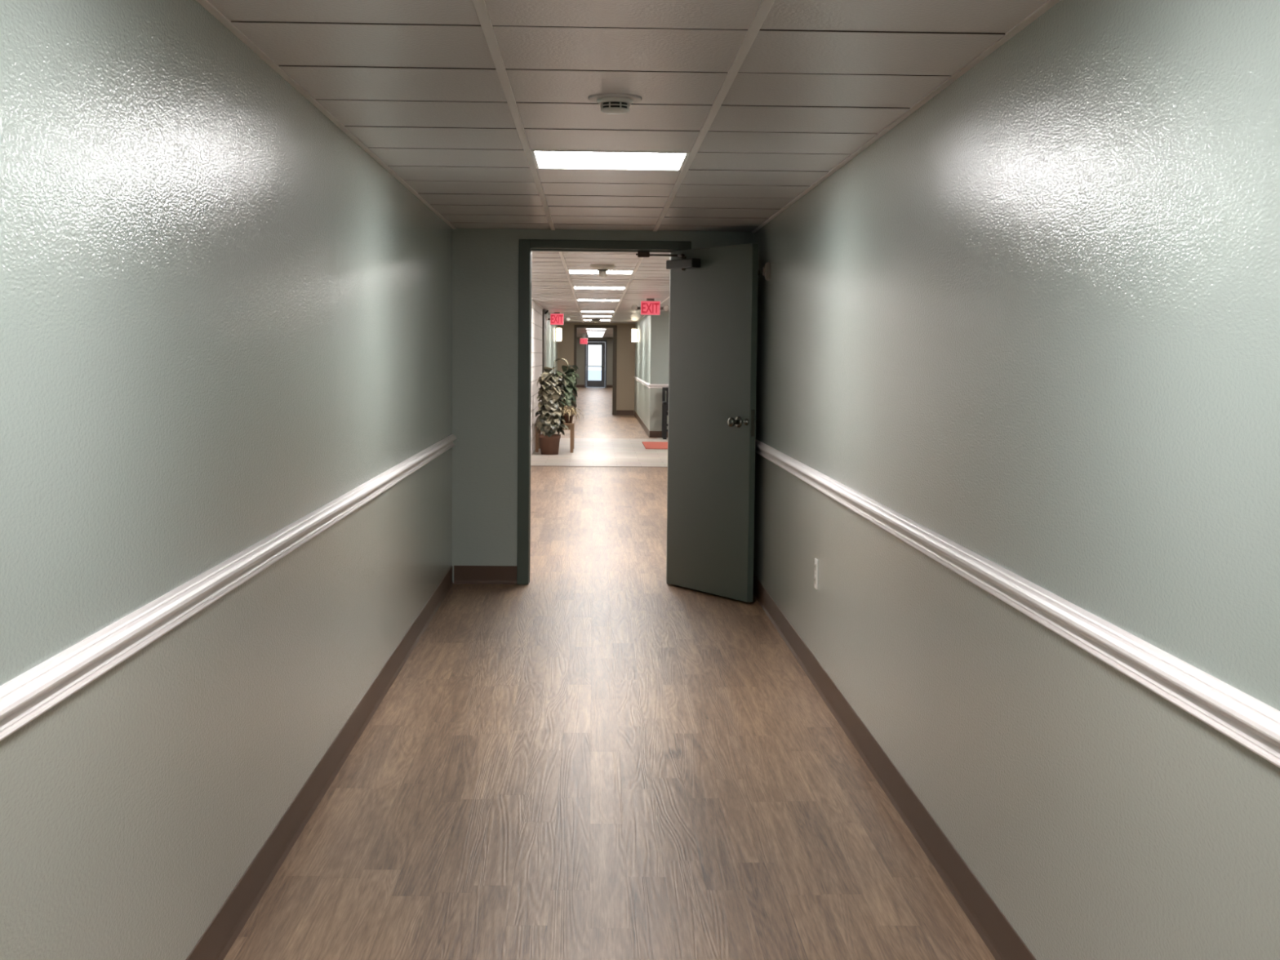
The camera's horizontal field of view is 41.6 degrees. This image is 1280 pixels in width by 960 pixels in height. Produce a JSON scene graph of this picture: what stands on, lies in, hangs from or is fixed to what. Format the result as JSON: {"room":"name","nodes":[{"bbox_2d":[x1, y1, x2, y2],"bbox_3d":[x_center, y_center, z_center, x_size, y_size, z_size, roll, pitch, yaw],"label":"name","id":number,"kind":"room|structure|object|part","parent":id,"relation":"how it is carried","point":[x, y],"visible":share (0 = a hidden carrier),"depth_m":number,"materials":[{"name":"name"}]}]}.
{"room":"building corridor","nodes":[
{"label":"building corridor","id":0,"kind":"room"},
{"bbox_2d":[0,0,557,959],"bbox_3d":[-1.398,-1.099,17.721,0.120,2.343,43.570,0,4,-2],"label":"wall","id":1,"kind":"structure","parent":0,"point":[223,318],"depth_m":3.53,"materials":[{"name":"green paint"}]},
{"bbox_2d":[0,434,456,741],"bbox_3d":[-0.928,0.285,3.109,0.028,0.074,14.206,0,4,-2],"label":"chair rail","id":2,"kind":"object","parent":1,"relation":"attached to","point":[29,695],"visible":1,"depth_m":3.29,"materials":[{"name":"white paint"}]},
{"bbox_2d":[186,565,453,959],"bbox_3d":[-0.945,1.101,3.169,0.012,0.112,14.208,0,4,-2],"label":"baseboard","id":3,"kind":"structure","parent":1,"relation":"attached to","point":[215,944],"depth_m":4.95,"materials":[{"name":"brown plastic"}]},
{"bbox_2d":[542,309,546,434],"bbox_3d":[-1.619,-1.795,28.497,0.030,2.139,1.330,0,4,-2],"label":"trim","id":4,"kind":"structure","parent":1,"relation":"attached to","point":[544,316],"depth_m":27.82,"materials":[{"name":"brown"}]},
{"bbox_2d":[555,328,561,341],"bbox_3d":[-1.784,-3.176,36.831,0.142,0.284,0.120,0,4,-2],"label":"wall sconce","id":5,"kind":"object","parent":1,"relation":"attached to","point":[558,331],"visible":0.99,"depth_m":36.78,"materials":[{"name":"white glass"}]},
{"bbox_2d":[576,337,613,385],"bbox_3d":[-1.923,-5.144,72.367,1.814,2.343,0.150,0,4,-2],"label":"wall","id":6,"kind":"structure","parent":0,"point":[580,348],"depth_m":72.29,"materials":[{"name":"beige paint"}]},
{"bbox_2d":[576,384,584,387],"bbox_3d":[-2.609,-4.032,72.350,0.460,0.112,0.012,0,4,-2],"label":"baseboard","id":7,"kind":"structure","parent":6,"relation":"attached to","point":[577,385],"depth_m":72.35,"materials":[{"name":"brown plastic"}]},
{"bbox_2d":[586,342,604,386],"bbox_3d":[-1.898,-4.947,72.322,0.790,1.933,0.120,0,4,-2],"label":"door","id":8,"kind":"structure","parent":6,"relation":"in","point":[588,383],"depth_m":72.36,"materials":[{"name":"grey metal"}]},
{"bbox_2d":[584,339,607,387],"bbox_3d":[-1.898,-4.991,72.354,0.940,2.040,0.140,0,4,-2],"label":"door frame","id":9,"kind":"structure","parent":6,"relation":"attached to","point":[588,340],"depth_m":72.28,"materials":[{"name":"grey metal"}]},
{"bbox_2d":[577,327,613,337],"bbox_3d":[-1.464,-4.959,55.887,2.054,0.133,32.860,0,4,-2],"label":"ceiling","id":10,"kind":"structure","parent":0,"point":[608,333],"depth_m":54.93,"materials":[{"name":"grey"}]},
{"bbox_2d":[579,333,587,344],"bbox_3d":[-1.925,-4.847,57.788,0.265,0.381,0.051,0,4,-2],"label":"exit sign","id":11,"kind":"object","parent":10,"relation":"attached to","point":[583,340],"visible":0.95,"depth_m":57.76,"materials":[{"name":"red plastic"}]},
{"bbox_3d":[-1.925,-4.758,57.774,0.253,0.193,0.004,0,4,-2],"label":"panel","id":12,"kind":"part","parent":11,"relation":"part of","materials":[{"name":"red plastic"}]},
{"bbox_2d":[557,322,635,414],"bbox_3d":[-1.027,-2.708,39.540,1.814,2.343,0.150,0,4,-2],"label":"wall","id":13,"kind":"structure","parent":0,"point":[625,356],"depth_m":39.46,"materials":[{"name":"beige paint"}]},
{"bbox_2d":[573,324,617,414],"bbox_3d":[-1.051,-2.584,39.548,1.000,2.095,0.190,0,4,-2],"label":"door frame","id":14,"kind":"structure","parent":13,"relation":"attached to","point":[614,326],"depth_m":39.43,"materials":[{"name":"brown"}]},
{"bbox_2d":[616,409,634,414],"bbox_3d":[-0.350,-1.583,39.560,0.415,0.112,0.012,0,4,-2],"label":"baseboard","id":15,"kind":"structure","parent":13,"relation":"attached to","point":[618,411],"depth_m":39.56,"materials":[{"name":"brown plastic"}]},
{"bbox_2d":[531,251,670,323],"bbox_3d":[1.002,-2.640,24.884,5.293,0.133,29.292,0,4,-2],"label":"ceiling","id":16,"kind":"structure","parent":0,"point":[553,291],"depth_m":17.92,"materials":[{"name":"grey"}]},
{"bbox_2d":[546,312,569,324],"bbox_3d":[-1.470,-2.857,29.854,0.468,0.223,0.065,0,4,-2],"label":"exit sign","id":17,"kind":"object","parent":16,"relation":"attached to","point":[556,318],"visible":0.85,"depth_m":29.84,"materials":[{"name":"red plastic"}]},
{"bbox_3d":[-1.470,-2.847,29.841,0.230,0.193,0.004,0,4,-2],"label":"panel","id":18,"kind":"part","parent":17,"relation":"part of","materials":[{"name":"red plastic"}]},
{"bbox_2d":[591,319,600,323],"bbox_3d":[-0.921,-3.324,35.239,0.200,0.086,0.200,0,4,-2],"label":"smoke detector","id":19,"kind":"object","parent":16,"relation":"attached to","point":[595,321],"visible":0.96,"depth_m":35.17,"materials":[{"name":"grey plastic"}]},
{"bbox_2d":[582,315,612,316],"bbox_3d":[-0.832,-3.187,32.688,0.583,0.032,0.601,0,4,-2],"label":"recessed light","id":20,"kind":"object","parent":16,"relation":"in","point":[582,316],"visible":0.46,"depth_m":32.74,"materials":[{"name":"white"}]},
{"bbox_2d":[580,311,614,312],"bbox_3d":[-0.733,-2.919,29.070,0.583,0.032,0.601,0,4,-2],"label":"recessed light","id":21,"kind":"object","parent":16,"relation":"in","point":[580,311],"visible":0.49,"depth_m":29.07,"materials":[{"name":"white plastic"}]},
{"bbox_2d":[581,311,613,311],"bbox_3d":[-0.733,-2.920,29.070,0.559,0.026,0.581,0,4,-2],"label":"diffuser","id":22,"kind":"object","parent":21,"relation":"attached to","point":[581,311],"depth_m":29.05,"materials":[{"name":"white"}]},
{"bbox_2d":[577,298,620,301],"bbox_3d":[-0.568,-2.471,23.038,0.583,0.032,0.601,0,4,-2],"label":"recessed light","id":23,"kind":"object","parent":16,"relation":"in","point":[578,300],"visible":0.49,"depth_m":23.06,"materials":[{"name":"white plastic"}]},
{"bbox_2d":[577,299,618,301],"bbox_3d":[-0.568,-2.472,23.038,0.559,0.026,0.581,0,4,-2],"label":"diffuser","id":24,"kind":"object","parent":23,"relation":"attached to","point":[578,300],"depth_m":23.17,"materials":[{"name":"white plastic"}]},
{"bbox_2d":[573,286,626,289],"bbox_3d":[-0.453,-2.158,18.817,0.583,0.032,0.601,0,4,-2],"label":"recessed light","id":25,"kind":"object","parent":16,"relation":"in","point":[574,287],"visible":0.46,"depth_m":18.82,"materials":[{"name":"white plastic"}]},
{"bbox_2d":[568,269,633,274],"bbox_3d":[-0.354,-1.889,15.198,0.583,0.032,0.601,0,4,-2],"label":"recessed light","id":26,"kind":"object","parent":16,"relation":"in","point":[570,271],"visible":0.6,"depth_m":15.23,"materials":[{"name":"white plastic"}]},
{"bbox_2d":[569,270,631,273],"bbox_3d":[-0.354,-1.890,15.198,0.559,0.026,0.581,0,4,-2],"label":"diffuser","id":27,"kind":"object","parent":26,"relation":"attached to","point":[571,271],"depth_m":15.22,"materials":[{"name":"white plastic"}]},
{"bbox_2d":[590,264,614,277],"bbox_3d":[-0.311,-1.738,14.007,0.200,0.105,0.200,0,4,-2],"label":"smoke detector","id":28,"kind":"object","parent":16,"relation":"attached to","point":[602,268],"visible":1,"depth_m":13.96,"materials":[{"name":"beige plastic"}]},
{"bbox_3d":[-0.311,-1.768,14.004,0.200,0.044,0.200,0,4,-2],"label":"plate","id":29,"kind":"part","parent":28,"relation":"part of","materials":[{"name":"beige plastic"}]},
{"bbox_2d":[631,298,669,315],"bbox_3d":[0.137,-2.270,22.117,0.488,0.218,0.065,0,4,-2],"label":"exit sign","id":30,"kind":"object","parent":16,"relation":"attached to","point":[648,307],"visible":1,"depth_m":22.10,"materials":[{"name":"red plastic"}]},
{"bbox_3d":[0.137,-2.255,22.105,0.250,0.178,0.004,0,4,-2],"label":"panel","id":31,"kind":"part","parent":30,"relation":"part of","materials":[{"name":"red plastic"}]},
{"bbox_2d":[452,228,755,582],"bbox_3d":[-0.228,-0.535,10.270,1.814,2.343,0.150,0,4,-2],"label":"wall","id":32,"kind":"structure","parent":0,"point":[485,261],"depth_m":10.17,"materials":[{"name":"grey paint"}]},
{"bbox_2d":[453,565,516,584],"bbox_3d":[-0.940,0.577,10.252,0.384,0.112,0.012,0,4,-2],"label":"baseboard","id":33,"kind":"structure","parent":32,"relation":"attached to","point":[468,575],"depth_m":10.25,"materials":[{"name":"brown plastic"}]},
{"bbox_2d":[516,239,691,584],"bbox_3d":[-0.222,-0.406,10.282,1.035,2.085,0.184,0,4,-2],"label":"door frame","id":34,"kind":"structure","parent":32,"relation":"attached to","point":[642,248],"depth_m":10.17,"materials":[{"name":"grey paint"}]},
{"bbox_2d":[649,243,759,602],"bbox_3d":[0.362,-0.346,9.870,0.201,2.014,0.992,-2,5,-36],"label":"door","id":35,"kind":"structure","parent":32,"relation":"in","point":[713,306],"depth_m":9.78,"materials":[{"name":"grey paint"}]},
{"bbox_3d":[0.172,-1.340,10.076,0.062,0.030,0.314,-3,6,-43],"label":"closer arm","id":36,"kind":"part","parent":35,"relation":"part of","materials":[{"name":"brown metal"}]},
{"bbox_3d":[0.527,-0.327,9.527,0.057,0.055,0.055,-2,5,-30],"label":"knob","id":37,"kind":"part","parent":35,"relation":"part of","materials":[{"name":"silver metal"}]},
{"bbox_3d":[0.623,-0.320,9.473,0.022,0.150,0.040,-2,5,-30],"label":"latch plate","id":38,"kind":"part","parent":35,"relation":"part of","materials":[{"name":"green metal"}]},
{"bbox_2d":[223,387,995,959],"bbox_3d":[0.724,-1.081,34.347,5.293,0.100,76.800,0,4,-2],"label":"floor","id":39,"kind":"structure","parent":0,"point":[597,757],"depth_m":5.38,"materials":[{"name":"brown wood"}]},
{"bbox_2d":[534,358,568,454],"bbox_3d":[-1.239,-1.031,23.591,0.482,1.346,0.518,0,4,-2],"label":"potted plant","id":40,"kind":"object","parent":39,"relation":"on","point":[550,393],"visible":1,"depth_m":23.48,"materials":[{"name":"green plant"}]},
{"bbox_3d":[-1.266,-0.499,23.622,0.312,0.280,0.312,0,4,-2],"label":"pot","id":41,"kind":"part","parent":40,"relation":"part of","materials":[{"name":"brown ceramic"}]},
{"bbox_2d":[534,420,574,452],"bbox_3d":[-1.236,-0.637,24.586,0.560,0.415,1.020,0,4,-2],"label":"wooden bench","id":42,"kind":"object","parent":39,"relation":"on","point":[571,425],"visible":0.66,"depth_m":24.09,"materials":[{"name":"brown wood"}]},
{"bbox_3d":[-1.471,-0.590,24.104,0.045,0.387,0.045,0,4,-2],"label":"leg","id":43,"kind":"part","parent":42,"relation":"part of","materials":[{"name":"brown wood"}]},
{"bbox_3d":[-1.497,-0.661,25.056,0.045,0.387,0.045,0,4,-2],"label":"leg","id":44,"kind":"part","parent":42,"relation":"part of","materials":[{"name":"brown wood"}]},
{"bbox_3d":[-1.234,-0.831,24.571,0.560,0.028,1.020,0,4,-2],"label":"seat","id":45,"kind":"part","parent":42,"relation":"part of","materials":[{"name":"brown wood"}]},
{"bbox_2d":[554,364,579,422],"bbox_3d":[-1.111,-1.278,24.748,0.477,0.840,0.419,3,5,33],"label":"potted plant","id":46,"kind":"object","parent":42,"relation":"on","point":[569,399],"visible":0.57,"depth_m":24.65,"materials":[{"name":"green plant"}]},
{"bbox_3d":[-0.976,-0.586,24.118,0.045,0.387,0.045,0,4,-2],"label":"leg","id":47,"kind":"part","parent":42,"relation":"part of","materials":[{"name":"brown wood"}]},
{"bbox_2d":[561,405,584,422],"bbox_3d":[-1.048,-0.944,24.244,0.520,0.251,0.530,0,4,-2],"label":"spider plant","id":48,"kind":"object","parent":42,"relation":"on","point":[568,418],"visible":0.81,"depth_m":24.20,"materials":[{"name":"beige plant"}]},
{"bbox_3d":[-1.035,-0.879,24.252,0.162,0.120,0.162,0,4,-2],"label":"pot","id":49,"kind":"part","parent":48,"relation":"part of","materials":[{"name":"brown ceramic"}]},
{"bbox_2d":[530,465,667,467],"bbox_3d":[-0.534,-0.168,21.109,1.814,0.006,0.040,0,4,-2],"label":"trim","id":50,"kind":"structure","parent":39,"relation":"on","point":[531,465],"depth_m":21.09,"materials":[{"name":"brown metal"}]},
{"bbox_2d":[641,441,667,448],"bbox_3d":[0.541,-0.536,26.207,0.965,0.012,1.900,0,4,-2],"label":"floor mat","id":51,"kind":"object","parent":39,"relation":"on","point":[648,445],"visible":0.44,"depth_m":26.11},
{"bbox_2d":[662,387,668,439],"bbox_3d":[0.668,-1.122,28.393,0.576,0.860,0.540,0,4,-2],"label":"armchair","id":52,"kind":"object","parent":39,"relation":"on","point":[664,403],"visible":0.37,"depth_m":28.16,"materials":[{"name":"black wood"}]},
{"bbox_3d":[0.401,-1.142,28.631,0.050,0.860,0.050,0,4,-2],"label":"leg","id":53,"kind":"part","parent":52,"relation":"part of","materials":[{"name":"black wood"}]},
{"bbox_3d":[0.418,-0.968,28.175,0.062,0.580,0.055,0,4,-2],"label":"leg","id":54,"kind":"part","parent":52,"relation":"part of","materials":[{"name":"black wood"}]},
{"bbox_3d":[0.658,-1.369,28.621,0.460,0.400,0.040,0,4,-2],"label":"backrest","id":55,"kind":"part","parent":52,"relation":"part of","materials":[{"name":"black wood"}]},
{"bbox_2d":[195,0,1061,232],"bbox_3d":[-0.022,-1.036,3.037,2.054,0.133,14.308,0,4,-2],"label":"ceiling","id":56,"kind":"structure","parent":0,"point":[767,100],"depth_m":4.66,"materials":[{"name":"grey"}]},
{"bbox_2d":[530,150,689,170],"bbox_3d":[-0.116,-1.242,6.482,0.583,0.032,0.581,0,4,-2],"label":"recessed light","id":57,"kind":"object","parent":56,"relation":"in","point":[543,159],"visible":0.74,"depth_m":6.48,"materials":[{"name":"white plastic"}]},
{"bbox_2d":[588,93,641,114],"bbox_3d":[-0.073,-1.091,4.902,0.156,0.047,0.156,0,4,-2],"label":"smoke detector","id":58,"kind":"object","parent":56,"relation":"attached to","point":[611,103],"visible":1,"depth_m":4.87,"materials":[{"name":"grey plastic"}]},
{"bbox_3d":[-0.072,-1.110,4.901,0.156,0.010,0.156,0,4,-2],"label":"plate","id":59,"kind":"part","parent":58,"relation":"part of","materials":[{"name":"white plastic"}]},
{"bbox_2d":[634,315,657,431],"bbox_3d":[0.088,-2.294,34.099,0.120,2.343,10.820,0,4,-2],"label":"wall","id":60,"kind":"structure","parent":0,"point":[646,344],"depth_m":30.42,"materials":[{"name":"green paint"}]},
{"bbox_2d":[631,328,638,342],"bbox_3d":[-0.113,-3.162,36.878,0.142,0.284,0.120,0,4,-2],"label":"wall sconce","id":61,"kind":"object","parent":60,"relation":"attached to","point":[633,331],"visible":1,"depth_m":36.82,"materials":[{"name":"white glass"}]},
{"bbox_2d":[634,410,649,437],"bbox_3d":[0.011,-1.181,34.173,0.012,0.112,10.832,0,4,-2],"label":"baseboard","id":62,"kind":"structure","parent":60,"relation":"attached to","point":[642,424],"depth_m":32.65,"materials":[{"name":"brown plastic"}]},
{"bbox_2d":[634,376,649,388],"bbox_3d":[0.012,-1.997,34.108,0.028,0.074,10.842,0,4,-2],"label":"chair rail","id":63,"kind":"object","parent":60,"relation":"attached to","point":[646,384],"visible":1,"depth_m":32.53,"materials":[{"name":"white paint"}]},
{"bbox_2d":[656,311,669,431],"bbox_3d":[1.853,-1.884,28.811,3.119,2.343,0.120,0,4,-2],"label":"wall","id":64,"kind":"structure","parent":0,"point":[664,318],"depth_m":28.70,"materials":[{"name":"green paint"}]},
{"bbox_2d":[649,431,667,437],"bbox_3d":[1.783,-0.767,28.826,3.239,0.112,0.012,0,4,-2],"label":"baseboard","id":65,"kind":"structure","parent":64,"relation":"attached to","point":[652,433],"depth_m":28.78,"materials":[{"name":"brown plastic"}]},
{"bbox_2d":[649,383,668,388],"bbox_3d":[1.792,-1.583,28.757,3.239,0.074,0.028,0,4,-2],"label":"chair rail","id":66,"kind":"object","parent":64,"relation":"attached to","point":[651,386],"visible":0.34,"depth_m":28.71,"materials":[{"name":"white paint"}]},
{"bbox_2d":[753,0,1279,959],"bbox_3d":[0.932,-0.001,3.215,0.120,2.343,14.358,0,4,-2],"label":"wall","id":67,"kind":"structure","parent":0,"point":[1033,322],"depth_m":3.44,"materials":[{"name":"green paint"}]},
{"bbox_2d":[762,262,770,280],"bbox_3d":[0.693,-1.145,9.253,0.039,0.100,0.100,0,4,-2],"label":"holder","id":68,"kind":"object","parent":67,"relation":"attached to","point":[766,269],"visible":1,"depth_m":9.22,"materials":[{"name":"grey plastic"}]},
{"bbox_2d":[813,558,817,589],"bbox_3d":[0.751,0.401,7.208,0.011,0.128,0.072,0,4,-2],"label":"wall outlet","id":69,"kind":"object","parent":67,"relation":"attached to","point":[815,578],"visible":1,"depth_m":7.19,"materials":[{"name":"white plastic"}]},
{"bbox_2d":[752,573,1035,959],"bbox_3d":[0.856,1.116,3.220,0.012,0.112,14.208,0,4,-2],"label":"baseboard","id":70,"kind":"structure","parent":67,"relation":"attached to","point":[1003,942],"depth_m":5.00,"materials":[{"name":"brown plastic"}]},
{"bbox_2d":[755,439,1279,768],"bbox_3d":[0.857,0.300,3.159,0.028,0.074,14.206,0,4,-2],"label":"chair rail","id":71,"kind":"object","parent":67,"relation":"attached to","point":[1252,723],"visible":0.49,"depth_m":3.19,"materials":[{"name":"white paint"}]},
{"label":"outside","id":72,"kind":"structure","parent":0,"visible":0},
{"bbox_2d":[586,370,604,387],"bbox_3d":[-3.218,-7.059,117.355,60.000,0.300,89.800,0,4,-2],"label":"ground","id":73,"kind":"structure","parent":72,"point":[592,375],"depth_m":120.21,"materials":[{"name":"white"}]}
]}

